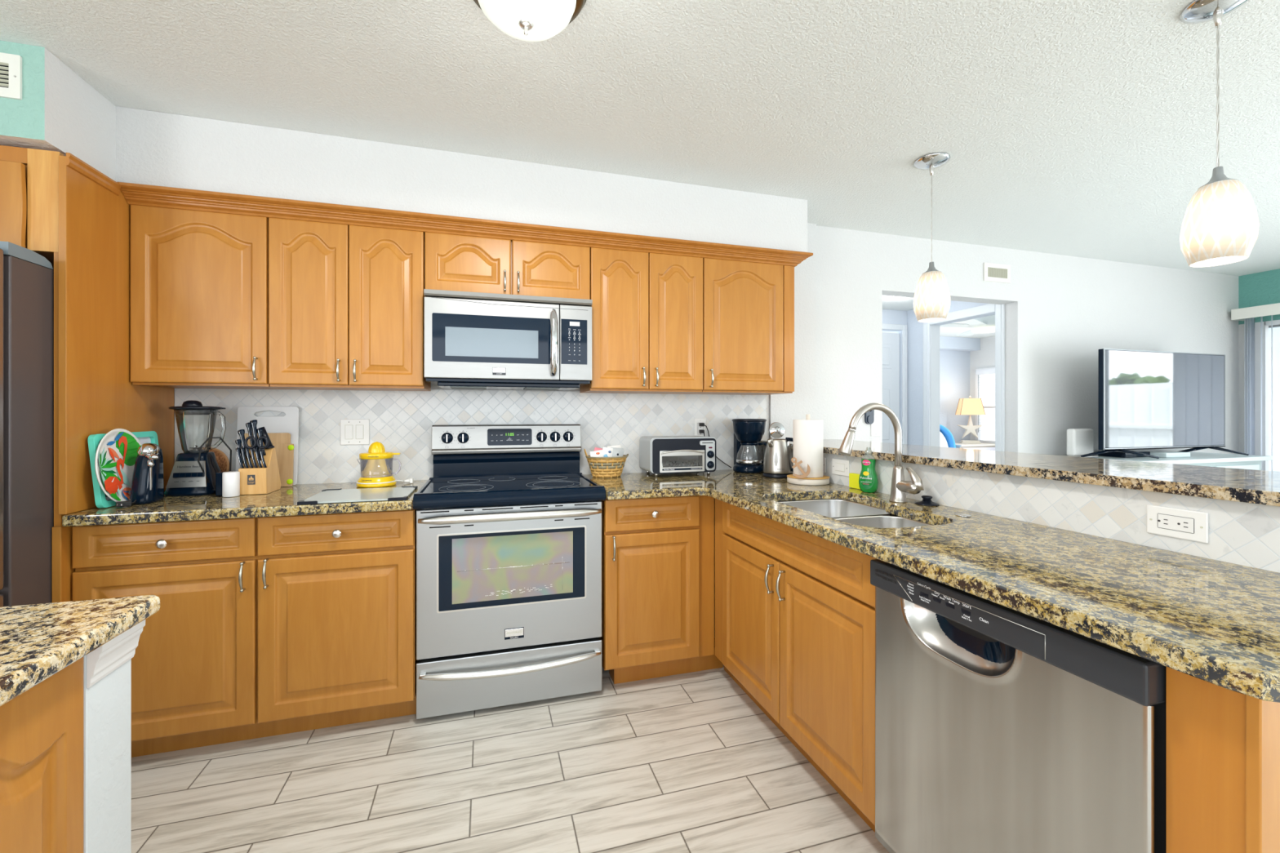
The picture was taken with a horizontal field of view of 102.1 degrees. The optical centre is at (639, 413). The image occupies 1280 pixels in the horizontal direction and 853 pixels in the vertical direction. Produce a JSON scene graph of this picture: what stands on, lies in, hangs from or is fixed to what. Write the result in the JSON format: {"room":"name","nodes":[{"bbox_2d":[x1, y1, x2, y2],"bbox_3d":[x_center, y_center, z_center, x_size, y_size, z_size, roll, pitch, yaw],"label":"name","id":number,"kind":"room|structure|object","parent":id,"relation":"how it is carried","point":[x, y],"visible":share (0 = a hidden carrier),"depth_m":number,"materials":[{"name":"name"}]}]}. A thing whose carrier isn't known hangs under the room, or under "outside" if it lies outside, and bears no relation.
{"room":"kitchen","nodes":[
{"label":"kitchen","id":0,"kind":"room"},
{"bbox_2d":[0,40,807,252],"bbox_3d":[-1.469,-1.034,2.161,5.013,0.312,0.660,0,0,-17],"label":"wall","id":1,"kind":"structure","parent":0,"point":[159,148],"depth_m":2.24,"materials":[{"name":"white paint"}]},
{"bbox_2d":[0,52,22,99],"bbox_3d":[-2.134,-1.077,1.615,0.308,0.139,0.009,0,0,-17],"label":"air vent","id":2,"kind":"object","parent":1,"relation":"in","point":[11,64],"visible":1,"depth_m":1.65,"materials":[{"name":"white plastic"}]},
{"bbox_2d":[131,623,888,852],"bbox_3d":[1.718,1.275,2.648,11.600,0.050,10.300,0,0,-17],"label":"floor","id":3,"kind":"structure","parent":0,"point":[689,762],"depth_m":1.72,"materials":[{"name":"beige tile"}]},
{"bbox_2d":[0,240,53,607],"bbox_3d":[-2.425,0.356,1.720,0.910,1.748,0.842,0,0,-17],"label":"refrigerator","id":4,"kind":"object","parent":3,"relation":"on","point":[26,276],"visible":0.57,"depth_m":1.61,"materials":[{"name":"grey"}]},
{"bbox_2d":[0,657,83,852],"bbox_3d":[-1.132,0.810,0.056,0.900,0.880,1.352,0,0,-17],"label":"base cabinet","id":5,"kind":"object","parent":3,"relation":"on","point":[42,727],"visible":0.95,"depth_m":0.76,"materials":[{"name":"brown wood"}]},
{"bbox_2d":[0,595,159,706],"bbox_3d":[-1.348,0.352,0.009,1.420,0.033,1.584,0,0,-17],"label":"countertop","id":6,"kind":"structure","parent":5,"relation":"on","point":[37,642],"depth_m":0.80,"materials":[{"name":"stone"}]},
{"bbox_2d":[52,152,173,603],"bbox_3d":[-2.008,0.191,2.013,0.048,2.118,0.622,0,0,-17],"label":"panel","id":7,"kind":"object","parent":3,"relation":"on","point":[95,393],"visible":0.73,"depth_m":1.82,"materials":[{"name":"brown wood"}]},
{"bbox_2d":[83,619,145,852],"bbox_3d":[-0.986,0.810,0.865,0.201,0.880,0.112,0,0,-17],"label":"half wall","id":8,"kind":"structure","parent":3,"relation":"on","point":[107,669],"depth_m":0.88,"materials":[{"name":"white paint"}]},
{"bbox_2d":[72,507,418,757],"bbox_3d":[-1.493,0.813,2.167,1.075,0.874,0.616,0,0,-17],"label":"base cabinet","id":9,"kind":"object","parent":3,"relation":"on","point":[262,627],"visible":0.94,"depth_m":1.92,"materials":[{"name":"brown wood"}]},
{"bbox_2d":[62,480,427,526],"bbox_3d":[-1.483,0.354,2.159,1.062,0.037,0.652,0,0,-17],"label":"countertop","id":10,"kind":"structure","parent":9,"relation":"on","point":[283,501],"depth_m":1.90,"materials":[{"name":"stone"}]},
{"bbox_2d":[94,428,141,502],"bbox_3d":[-1.910,0.194,1.907,0.039,0.277,0.278,0,0,-17],"label":"round platter","id":11,"kind":"object","parent":10,"relation":"on","point":[116,454],"visible":0.94,"depth_m":1.88,"materials":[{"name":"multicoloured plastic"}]},
{"bbox_2d":[87,431,158,508],"bbox_3d":[-1.953,0.204,1.976,0.044,0.262,0.364,0,0,-17],"label":"serving tray","id":12,"kind":"object","parent":10,"relation":"on","point":[102,500],"visible":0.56,"depth_m":1.81,"materials":[{"name":"teal plastic"}]},
{"bbox_2d":[115,443,164,507],"bbox_3d":[-1.843,0.223,1.926,0.098,0.223,0.192,0,0,-17],"label":"can opener","id":13,"kind":"object","parent":10,"relation":"on","point":[147,486],"visible":1,"depth_m":1.92,"materials":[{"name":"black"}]},
{"bbox_2d":[164,400,231,497],"bbox_3d":[-1.846,0.141,2.185,0.231,0.391,0.178,0,0,-17],"label":"blender","id":14,"kind":"object","parent":10,"relation":"on","point":[193,473],"visible":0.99,"depth_m":2.12,"materials":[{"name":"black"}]},
{"bbox_2d":[173,409,226,453],"bbox_3d":[-1.849,0.074,2.184,0.187,0.180,0.146,0,0,-17],"label":"jar","id":15,"kind":"object","parent":14,"relation":"on","point":[180,414],"depth_m":2.15,"materials":[{"name":"clear glass"}]},
{"bbox_2d":[199,447,229,471],"bbox_3d":[-1.954,0.242,2.325,0.184,0.183,0.032,0,0,-17],"label":"trivet","id":16,"kind":"object","parent":10,"relation":"on","point":[222,460],"visible":0.21,"depth_m":2.34,"materials":[{"name":"brown"}]},
{"bbox_2d":[215,471,232,495],"bbox_3d":[-1.712,0.287,2.131,0.039,0.095,0.060,0,0,-17],"label":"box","id":17,"kind":"object","parent":10,"relation":"on","point":[218,475],"visible":0.46,"depth_m":2.10,"materials":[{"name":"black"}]},
{"bbox_2d":[222,471,239,497],"bbox_3d":[-1.653,0.285,2.091,0.056,0.099,0.056,0,0,-17],"label":"canister","id":18,"kind":"object","parent":10,"relation":"on","point":[230,480],"visible":1,"depth_m":2.07,"materials":[{"name":"white"}]},
{"bbox_2d":[238,445,280,494],"bbox_3d":[-1.620,0.236,2.208,0.098,0.198,0.167,0,0,-17],"label":"knife block","id":19,"kind":"object","parent":10,"relation":"on","point":[253,481],"visible":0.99,"depth_m":2.14,"materials":[{"name":"brown wood"}]},
{"bbox_2d":[235,439,247,466],"bbox_3d":[-1.659,0.174,2.149,0.046,0.136,0.030,0,0,-17],"label":"knife","id":20,"kind":"object","parent":19,"relation":"in","point":[238,442],"visible":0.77,"depth_m":2.14,"materials":[{"name":"black"}]},
{"bbox_2d":[237,429,251,458],"bbox_3d":[-1.656,0.143,2.163,0.054,0.154,0.035,0,0,-17],"label":"knife","id":21,"kind":"object","parent":19,"relation":"in","point":[241,433],"visible":0.7,"depth_m":2.15,"materials":[{"name":"black plastic"}]},
{"bbox_2d":[240,447,248,468],"bbox_3d":[-1.632,0.200,2.133,0.033,0.121,0.022,0,0,-17],"label":"knife","id":22,"kind":"object","parent":19,"relation":"in","point":[242,450],"visible":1,"depth_m":2.13,"materials":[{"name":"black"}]},
{"bbox_2d":[245,422,253,446],"bbox_3d":[-1.650,0.110,2.194,0.046,0.145,0.033,0,0,-17],"label":"knife","id":23,"kind":"object","parent":19,"relation":"in","point":[248,425],"visible":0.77,"depth_m":2.18,"materials":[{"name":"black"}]},
{"bbox_2d":[249,419,258,449],"bbox_3d":[-1.629,0.110,2.188,0.050,0.166,0.033,0,0,-2],"label":"knife","id":24,"kind":"object","parent":19,"relation":"in","point":[253,423],"visible":0.63,"depth_m":2.18,"materials":[{"name":"black plastic"}]},
{"bbox_2d":[244,435,268,465],"bbox_3d":[-1.585,0.164,2.147,0.086,0.143,0.041,0,0,-17],"label":"scissors","id":25,"kind":"object","parent":19,"relation":"in","point":[255,442],"visible":0.98,"depth_m":2.13,"materials":[{"name":"black plastic"}]},
{"bbox_2d":[256,428,266,455],"bbox_3d":[-1.603,0.137,2.186,0.041,0.148,0.027,0,0,-1],"label":"knife","id":26,"kind":"object","parent":19,"relation":"in","point":[260,431],"visible":0.59,"depth_m":2.18,"materials":[{"name":"black plastic"}]},
{"bbox_2d":[257,426,275,448],"bbox_3d":[-1.596,0.105,2.207,0.062,0.097,0.036,0,0,-17],"label":"sharpening steel","id":27,"kind":"object","parent":19,"relation":"in","point":[264,433],"visible":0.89,"depth_m":2.20,"materials":[{"name":"black plastic"}]},
{"bbox_2d":[244,432,290,444],"bbox_3d":[-1.710,0.212,2.366,0.188,0.245,0.025,0,0,-17],"label":"cutting board","id":28,"kind":"object","parent":10,"relation":"on","point":[275,437],"visible":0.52,"depth_m":2.38,"materials":[{"name":"brown wood"}]},
{"bbox_2d":[235,406,299,484],"bbox_3d":[-1.722,0.151,2.392,0.244,0.368,0.036,0,0,-17],"label":"cutting board","id":29,"kind":"object","parent":10,"relation":"on","point":[289,423],"visible":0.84,"depth_m":2.40,"materials":[{"name":"white plastic"}]},
{"bbox_2d":[248,443,293,486],"bbox_3d":[-1.684,0.237,2.353,0.190,0.196,0.023,0,0,-17],"label":"cutting board","id":30,"kind":"object","parent":10,"relation":"on","point":[284,452],"visible":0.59,"depth_m":2.37,"materials":[{"name":"brown wood"}]},
{"bbox_2d":[297,485,417,505],"bbox_3d":[-1.125,0.330,2.102,0.368,0.012,0.334,0,0,-17],"label":"board","id":31,"kind":"object","parent":10,"relation":"on","point":[389,494],"visible":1,"depth_m":2.07,"materials":[{"name":"white plastic"}]},
{"bbox_2d":[355,441,413,488],"bbox_3d":[-1.195,0.233,2.420,0.236,0.204,0.168,0,0,-17],"label":"juicer","id":32,"kind":"object","parent":10,"relation":"on","point":[375,464],"visible":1,"depth_m":2.36,"materials":[{"name":"yellow plastic"}]},
{"bbox_2d":[413,424,605,719],"bbox_3d":[-0.603,0.654,2.418,0.774,1.192,0.622,0,0,-17],"label":"stove","id":33,"kind":"object","parent":3,"relation":"on","point":[509,525],"visible":1,"depth_m":2.19,"materials":[{"name":"silver metal"}]},
{"bbox_2d":[600,495,723,684],"bbox_3d":[0.064,0.813,2.629,0.612,0.874,0.616,0,0,-17],"label":"base cabinet","id":34,"kind":"object","parent":3,"relation":"on","point":[658,553],"visible":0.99,"depth_m":2.36,"materials":[{"name":"brown wood"}]},
{"bbox_2d":[715,498,876,832],"bbox_3d":[0.746,0.813,2.027,0.626,0.874,1.137,0,0,-17],"label":"base cabinet","id":35,"kind":"object","parent":3,"relation":"on","point":[795,608],"visible":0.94,"depth_m":1.73,"materials":[{"name":"brown wood"}]},
{"bbox_2d":[583,469,1279,702],"bbox_3d":[0.553,0.354,1.841,1.108,0.037,2.421,0,0,-17],"label":"countertop","id":36,"kind":"structure","parent":35,"relation":"on","point":[1215,622],"depth_m":1.10,"materials":[{"name":"stone"}]},
{"bbox_2d":[583,448,628,477],"bbox_3d":[-0.177,0.261,2.748,0.241,0.147,0.180,0,0,-17],"label":"wicker basket","id":37,"kind":"object","parent":36,"relation":"on","point":[598,469],"visible":0.94,"depth_m":2.69,"materials":[{"name":"brown wicker"}]},
{"bbox_2d":[590,449,604,460],"bbox_3d":[-0.220,0.226,2.704,0.081,0.073,0.030,0,0,-17],"label":"packet","id":38,"kind":"object","parent":37,"relation":"in","point":[599,453],"visible":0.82,"depth_m":2.70,"materials":[{"name":"white paper"}]},
{"bbox_2d":[602,447,613,460],"bbox_3d":[-0.173,0.220,2.723,0.065,0.086,0.028,0,0,-17],"label":"packet","id":39,"kind":"object","parent":37,"relation":"in","point":[607,451],"visible":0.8,"depth_m":2.72,"materials":[{"name":"white paper"}]},
{"bbox_2d":[610,447,623,460],"bbox_3d":[-0.124,0.220,2.743,0.079,0.081,0.032,0,0,-17],"label":"packet","id":40,"kind":"object","parent":37,"relation":"in","point":[616,452],"visible":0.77,"depth_m":2.74,"materials":[{"name":"grey paper"}]},
{"bbox_2d":[639,429,715,476],"bbox_3d":[0.225,0.215,2.853,0.415,0.240,0.276,0,0,-17],"label":"toaster oven","id":41,"kind":"object","parent":36,"relation":"on","point":[657,454],"visible":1,"depth_m":2.76,"materials":[{"name":"grey"}]},
{"bbox_2d":[698,418,766,473],"bbox_3d":[0.552,0.182,2.967,0.362,0.305,0.231,0,0,-17],"label":"coffee maker","id":42,"kind":"object","parent":36,"relation":"on","point":[748,433],"visible":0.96,"depth_m":2.92,"materials":[{"name":"black plastic"}]},
{"bbox_2d":[762,422,792,478],"bbox_3d":[0.736,0.191,2.746,0.160,0.288,0.174,0,0,-17],"label":"electric kettle","id":43,"kind":"object","parent":36,"relation":"on","point":[777,464],"visible":0.96,"depth_m":2.70,"materials":[{"name":"silver metal"}]},
{"bbox_2d":[786,414,830,485],"bbox_3d":[0.812,0.170,2.499,0.198,0.331,0.198,0,0,5],"label":"paper towel holder","id":44,"kind":"object","parent":36,"relation":"on","point":[798,479],"visible":0.82,"depth_m":2.41,"materials":[{"name":"beige wood"}]},
{"bbox_2d":[792,419,823,477],"bbox_3d":[0.812,0.166,2.499,0.139,0.272,0.139,0,0,-17],"label":"paper towel roll","id":45,"kind":"object","parent":44,"relation":"on","point":[807,434],"visible":0.85,"depth_m":2.44,"materials":[{"name":"white paper"}]},
{"bbox_2d":[848,473,860,489],"bbox_3d":[0.970,0.302,2.296,0.022,0.065,0.100,0,0,-17],"label":"sponge","id":46,"kind":"object","parent":36,"relation":"on","point":[853,477],"visible":0.52,"depth_m":2.31,"materials":[{"name":"yellow"}]},
{"bbox_2d":[779,499,933,528],"bbox_3d":[0.771,0.465,1.885,0.438,0.180,0.687,0,0,-17],"label":"sink","id":47,"kind":"object","parent":36,"relation":"in","point":[846,511],"visible":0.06,"depth_m":2.12,"materials":[{"name":"silver metal"}]},
{"bbox_2d":[858,447,878,493],"bbox_3d":[0.972,0.239,2.202,0.080,0.191,0.057,0,0,41],"label":"dish soap","id":48,"kind":"object","parent":36,"relation":"on","point":[868,479],"visible":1,"depth_m":2.18,"materials":[{"name":"green plastic"}]},
{"bbox_2d":[838,402,924,502],"bbox_3d":[0.884,0.148,1.901,0.294,0.376,0.141,0,0,-17],"label":"faucet","id":49,"kind":"object","parent":36,"relation":"on","point":[900,486],"visible":1,"depth_m":1.94,"materials":[{"name":"silver metal"}]},
{"bbox_2d":[914,495,939,506],"bbox_3d":[1.060,0.319,1.911,0.082,0.032,0.082,0,0,-17],"label":"stopper","id":50,"kind":"object","parent":36,"relation":"on","point":[926,500],"visible":1,"depth_m":1.90,"materials":[{"name":"black plastic"}]},
{"bbox_2d":[939,424,955,448],"bbox_3d":[4.039,0.652,6.753,1.587,1.195,2.250,0,0,-17],"label":"chair","id":51,"kind":"object","parent":3,"relation":"on","point":[946,437],"visible":0.09,"depth_m":7.47,"materials":[{"name":"blue wood"}]},
{"bbox_2d":[939,431,948,447],"bbox_3d":[4.154,0.590,7.512,0.740,0.840,0.400,0,0,-17],"label":"pillow","id":52,"kind":"object","parent":51,"relation":"on","point":[944,435],"depth_m":7.45,"materials":[{"name":"white fabric"}]},
{"bbox_2d":[955,442,995,450],"bbox_3d":[5.002,0.855,7.873,0.830,0.790,0.511,0,0,-17],"label":"nightstand","id":53,"kind":"object","parent":3,"relation":"on","point":[988,446],"visible":0.15,"depth_m":7.67,"materials":[{"name":"beige wood"}]},
{"bbox_2d":[955,395,985,444],"bbox_3d":[5.070,0.093,7.941,0.357,0.734,0.259,0,0,16],"label":"table lamp","id":54,"kind":"object","parent":53,"relation":"on","point":[970,406],"visible":1,"depth_m":7.87,"materials":[{"name":"beige"}]},
{"bbox_2d":[870,559,1166,852],"bbox_3d":[0.996,0.816,1.183,0.613,0.868,0.612,0,0,-17],"label":"dishwasher","id":55,"kind":"object","parent":3,"relation":"on","point":[999,728],"visible":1,"depth_m":1.04,"materials":[{"name":"silver metal"}]},
{"bbox_2d":[1089,452,1273,470],"bbox_3d":[3.766,0.782,3.778,1.730,0.935,0.460,0,0,-17],"label":"console","id":56,"kind":"object","parent":3,"relation":"on","point":[1200,459],"visible":0.15,"depth_m":3.69,"materials":[{"name":"white"}]},
{"bbox_2d":[1064,428,1098,457],"bbox_3d":[3.171,0.212,3.726,0.220,0.204,0.100,0,0,-17],"label":"router","id":57,"kind":"object","parent":56,"relation":"on","point":[1079,441],"visible":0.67,"depth_m":3.69,"materials":[{"name":"white plastic"}]},
{"bbox_2d":[1097,450,1150,457],"bbox_3d":[3.534,0.294,3.777,0.265,0.039,0.170,0,0,-17],"label":"cable box","id":58,"kind":"object","parent":56,"relation":"on","point":[1114,454],"visible":0.73,"depth_m":3.71,"materials":[{"name":"black plastic"}]},
{"bbox_2d":[1080,348,1248,458],"bbox_3d":[3.799,-0.067,3.730,1.369,0.756,0.244,0,0,-17],"label":"television","id":59,"kind":"object","parent":56,"relation":"on","point":[1147,399],"visible":0.98,"depth_m":3.70,"materials":[{"name":"black"}]},
{"bbox_2d":[1150,450,1190,457],"bbox_3d":[3.817,0.297,3.762,0.260,0.034,0.160,0,0,-17],"label":"media box","id":60,"kind":"object","parent":56,"relation":"on","point":[1162,454],"visible":0.77,"depth_m":3.69,"materials":[{"name":"white plastic"}]},
{"bbox_2d":[1166,666,1279,852],"bbox_3d":[1.119,0.813,0.842,0.595,0.874,0.105,0,0,-17],"label":"end panel","id":61,"kind":"object","parent":3,"relation":"on","point":[1223,744],"visible":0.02,"depth_m":0.75,"materials":[{"name":"brown wood"}]},
{"bbox_2d":[0,0,1279,338],"bbox_3d":[1.718,-1.220,2.648,11.600,0.060,10.300,0,0,-17],"label":"ceiling","id":62,"kind":"structure","parent":0,"point":[1078,128],"depth_m":1.90,"materials":[{"name":"white paint"}]},
{"bbox_2d":[473,0,586,41],"bbox_3d":[-0.311,-1.111,1.410,0.344,0.157,0.344,0,0,-17],"label":"ceiling light","id":63,"kind":"object","parent":62,"relation":"attached to","point":[529,20],"visible":1,"depth_m":1.40,"materials":[{"name":"white glass"}]},
{"bbox_2d":[913,151,951,322],"bbox_3d":[1.369,-0.814,2.427,0.154,0.752,0.154,0,0,-17],"label":"pendant lamp","id":64,"kind":"object","parent":62,"relation":"hanging from","point":[931,300],"visible":1,"depth_m":2.38,"materials":[{"name":"white glass"}]},
{"bbox_2d":[939,336,980,351],"bbox_3d":[3.593,-1.097,7.751,3.699,0.184,0.181,0,0,-17],"label":"beam","id":65,"kind":"structure","parent":62,"relation":"attached to","point":[946,343],"depth_m":8.08,"materials":[{"name":"white paint"}]},
{"bbox_2d":[939,315,995,336],"bbox_3d":[4.043,-1.060,5.810,1.368,0.260,1.166,0,0,-44],"label":"ceiling fan","id":66,"kind":"object","parent":62,"relation":"hanging from","point":[984,324],"visible":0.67,"depth_m":5.83,"materials":[{"name":"white"}]},
{"bbox_2d":[1179,0,1259,267],"bbox_3d":[1.668,-0.814,1.492,0.154,0.752,0.154,0,0,-17],"label":"pendant lamp","id":67,"kind":"object","parent":62,"relation":"hanging from","point":[1220,224],"visible":1,"depth_m":1.47,"materials":[{"name":"white glass"}]},
{"bbox_2d":[173,222,1238,623],"bbox_3d":[0.622,0.030,3.177,9.800,2.440,0.143,0,0,-17],"label":"wall","id":68,"kind":"structure","parent":0,"point":[1060,309],"depth_m":3.79,"materials":[{"name":"white paint"}]},
{"bbox_2d":[0,145,63,270],"bbox_3d":[-2.608,-0.703,1.827,1.239,0.334,0.634,0,0,-17],"label":"upper cabinet","id":69,"kind":"object","parent":68,"relation":"attached to","point":[29,177],"visible":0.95,"depth_m":1.70,"materials":[{"name":"brown wood"}]},
{"bbox_2d":[130,204,289,389],"bbox_3d":[-1.811,-0.481,2.214,0.462,0.737,0.347,0,0,-17],"label":"upper cabinet","id":70,"kind":"object","parent":68,"relation":"attached to","point":[199,280],"visible":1,"depth_m":2.08,"materials":[{"name":"brown wood"}]},
{"bbox_2d":[117,182,813,266],"bbox_3d":[-0.570,-0.846,2.569,3.046,0.062,0.381,0,0,-17],"label":"crown molding","id":71,"kind":"structure","parent":70,"relation":"attached to","point":[140,194],"depth_m":2.30,"materials":[{"name":"brown wood"}]},
{"bbox_2d":[268,217,431,391],"bbox_3d":[-1.298,-0.481,2.366,0.600,0.737,0.347,0,0,-17],"label":"upper cabinet","id":72,"kind":"object","parent":68,"relation":"attached to","point":[346,303],"visible":1,"depth_m":2.23,"materials":[{"name":"brown wood"}]},
{"bbox_2d":[174,388,768,484],"bbox_3d":[-0.648,0.107,2.745,2.997,0.458,0.007,0,0,-17],"label":"wall tile","id":73,"kind":"structure","parent":68,"relation":"attached to","point":[402,421],"depth_m":2.62,"materials":[{"name":"tile"}]},
{"bbox_2d":[340,418,369,444],"bbox_3d":[-1.388,0.090,2.517,0.127,0.125,0.008,0,0,-17],"label":"light switch","id":74,"kind":"object","parent":73,"relation":"attached to","point":[353,432],"visible":1,"depth_m":2.52,"materials":[{"name":"white plastic"}]},
{"bbox_2d":[694,418,706,436],"bbox_3d":[0.354,0.090,3.035,0.074,0.122,0.007,0,0,-17],"label":"power outlet","id":75,"kind":"object","parent":73,"relation":"attached to","point":[697,421],"visible":0.73,"depth_m":3.03,"materials":[{"name":"white plastic"}]},
{"bbox_2d":[424,231,590,299],"bbox_3d":[-0.644,-0.697,2.560,0.755,0.307,0.347,0,0,-17],"label":"upper cabinet","id":76,"kind":"object","parent":68,"relation":"attached to","point":[452,262],"visible":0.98,"depth_m":2.42,"materials":[{"name":"brown wood"}]},
{"bbox_2d":[423,288,592,390],"bbox_3d":[-0.632,-0.331,2.519,0.746,0.422,0.436,0,0,-17],"label":"microwave","id":77,"kind":"object","parent":76,"relation":"attached to","point":[473,340],"visible":1,"depth_m":2.36,"materials":[{"name":"silver metal"}]},
{"bbox_2d":[580,247,702,394],"bbox_3d":[0.007,-0.481,2.753,0.598,0.737,0.347,0,0,-17],"label":"upper cabinet","id":78,"kind":"object","parent":68,"relation":"attached to","point":[647,308],"visible":1,"depth_m":2.62,"materials":[{"name":"brown wood"}]},
{"bbox_2d":[683,257,794,395],"bbox_3d":[0.557,-0.481,2.917,0.542,0.737,0.347,0,0,-17],"label":"upper cabinet","id":79,"kind":"object","parent":68,"relation":"attached to","point":[748,307],"visible":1,"depth_m":2.78,"materials":[{"name":"brown wood"}]},
{"bbox_2d":[864,409,874,424],"bbox_3d":[1.499,0.010,3.375,0.062,0.120,0.022,0,0,-17],"label":"holder","id":80,"kind":"object","parent":68,"relation":"attached to","point":[868,415],"visible":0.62,"depth_m":3.37,"materials":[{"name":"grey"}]},
{"bbox_2d":[871,414,879,436],"bbox_3d":[1.549,0.080,3.397,0.074,0.140,0.008,0,0,-17],"label":"light switch","id":81,"kind":"object","parent":68,"relation":"attached to","point":[875,426],"visible":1,"depth_m":3.39,"materials":[{"name":"white plastic"}]},
{"bbox_2d":[983,262,1010,283],"bbox_3d":[2.552,-1.004,3.694,0.245,0.128,0.009,0,0,-17],"label":"air vent","id":82,"kind":"object","parent":68,"relation":"in","point":[997,273],"visible":1,"depth_m":3.69,"materials":[{"name":"white"}]},
{"bbox_2d":[1238,324,1244,454],"bbox_3d":[5.258,0.240,4.460,0.120,2.020,0.080,0,0,-17],"label":"door frame","id":83,"kind":"structure","parent":68,"relation":"attached to","point":[1241,327],"depth_m":4.47,"materials":[{"name":"white wood"}]},
{"bbox_2d":[777,498,902,517],"bbox_3d":[1.162,0.722,2.022,0.142,1.056,2.376,0,0,-17],"label":"wall","id":84,"kind":"structure","parent":0,"point":[819,499],"depth_m":2.60,"materials":[{"name":"white"}]},
{"bbox_2d":[758,439,1279,506],"bbox_3d":[1.333,0.178,2.010,0.560,0.030,2.495,0,0,-17],"label":"bar","id":85,"kind":"object","parent":84,"relation":"on","point":[1239,485],"visible":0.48,"depth_m":1.52,"materials":[{"name":"stone"}]},
{"bbox_2d":[763,445,1279,573],"bbox_3d":[1.089,0.284,2.001,0.009,0.182,2.376,0,0,-17],"label":"tile","id":86,"kind":"structure","parent":84,"relation":"attached to","point":[1240,533],"depth_m":1.43,"materials":[{"name":"tile"}]},
{"bbox_2d":[831,458,848,476],"bbox_3d":[0.948,0.255,2.445,0.008,0.076,0.121,0,0,-17],"label":"light switch","id":87,"kind":"object","parent":86,"relation":"attached to","point":[839,467],"visible":0.98,"depth_m":2.44,"materials":[{"name":"white plastic"}]},
{"bbox_2d":[1146,504,1208,543],"bbox_3d":[1.301,0.267,1.255,0.007,0.072,0.117,0,0,-17],"label":"power outlet","id":88,"kind":"object","parent":86,"relation":"attached to","point":[1184,524],"visible":1,"depth_m":1.25,"materials":[{"name":"white plastic"}]},
{"bbox_2d":[1157,513,1193,533],"bbox_3d":[1.300,0.267,1.255,0.003,0.034,0.068,0,0,-17],"label":"receptacle","id":89,"kind":"object","parent":88,"relation":"attached to","point":[1166,522],"depth_m":1.25,"materials":[{"name":"white plastic"}]},
{"bbox_2d":[882,309,906,430],"bbox_3d":[1.795,0.030,4.601,1.460,2.440,0.100,0,0,-17],"label":"wall","id":90,"kind":"structure","parent":0,"point":[889,316],"depth_m":4.73,"materials":[{"name":"white paint"}]},
{"bbox_2d":[882,332,899,443],"bbox_3d":[1.999,0.253,4.646,0.787,1.975,0.043,0,0,-17],"label":"door","id":91,"kind":"structure","parent":90,"relation":"in","point":[891,341],"depth_m":4.71,"materials":[{"name":"white wood"}]},
{"bbox_2d":[882,323,906,444],"bbox_3d":[2.013,0.220,4.604,0.900,2.060,0.019,0,0,-17],"label":"trim","id":92,"kind":"structure","parent":90,"relation":"attached to","point":[888,326],"depth_m":4.71,"materials":[{"name":"white"}]},
{"bbox_2d":[882,295,913,311],"bbox_3d":[2.008,-0.970,4.137,1.185,0.060,0.900,0,0,-17],"label":"ceiling","id":93,"kind":"structure","parent":0,"point":[905,304],"depth_m":4.41,"materials":[{"name":"white paint"}]},
{"bbox_2d":[906,300,995,445],"bbox_3d":[2.629,0.030,4.322,0.100,2.440,0.908,0,0,-17],"label":"wall","id":94,"kind":"structure","parent":0,"point":[914,328],"depth_m":4.64,"materials":[{"name":"white paint"}]},
{"bbox_2d":[923,303,1004,451],"bbox_3d":[2.651,0.205,4.216,0.119,2.090,0.745,0,0,-17],"label":"trim","id":95,"kind":"structure","parent":94,"relation":"attached to","point":[931,332],"depth_m":4.49,"materials":[{"name":"white"}]},
{"bbox_2d":[939,350,969,443],"bbox_3d":[3.553,0.030,7.887,3.900,2.440,0.100,0,0,-17],"label":"wall","id":96,"kind":"structure","parent":0,"point":[954,366],"depth_m":8.27,"materials":[{"name":"white paint"}]},
{"bbox_2d":[875,568,1045,659],"bbox_3d":[0.684,0.428,1.159,0.002,0.051,0.434,0,0,-17],"label":"control panel","id":97,"kind":"object","parent":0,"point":[1025,634],"depth_m":1.10,"materials":[{"name":"black"}]},
{"bbox_2d":[969,336,995,440],"bbox_3d":[5.886,0.030,6.702,0.100,2.440,3.700,0,0,-17],"label":"wall","id":98,"kind":"structure","parent":0,"point":[984,357],"depth_m":8.21,"materials":[{"name":"white paint"}]},
{"bbox_2d":[975,367,995,443],"bbox_3d":[5.567,-0.120,7.588,0.099,1.180,1.380,0,0,-17],"label":"window","id":99,"kind":"structure","parent":98,"relation":"in","point":[988,371],"depth_m":8.15,"materials":[{"name":"white"}]},
{"bbox_2d":[1238,268,1279,324],"bbox_3d":[6.080,0.030,1.690,0.120,2.440,5.860,0,0,-17],"label":"wall","id":100,"kind":"structure","parent":0,"point":[1262,288],"depth_m":4.36,"materials":[{"name":"teal paint"}]},
{"bbox_2d":[1231,302,1279,471],"bbox_3d":[5.366,0.158,3.569,0.160,2.085,1.790,0,0,-17],"label":"vertical blind","id":101,"kind":"object","parent":100,"relation":"attached to","point":[1248,314],"visible":0.69,"depth_m":4.34,"materials":[{"name":"white"}]},
{"bbox_2d":[1254,320,1279,471],"bbox_3d":[5.953,0.240,2.049,0.100,2.020,4.940,0,0,-17],"label":"door","id":102,"kind":"structure","parent":100,"relation":"in","point":[1276,323],"depth_m":4.33,"materials":[{"name":"silver metal"}]},
{"bbox_2d":[1268,327,1279,471],"bbox_3d":[5.877,0.030,4.801,1.200,2.440,0.060,0,0,-17],"label":"window","id":103,"kind":"structure","parent":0,"point":[1276,331],"depth_m":4.76,"materials":[{"name":"white"}]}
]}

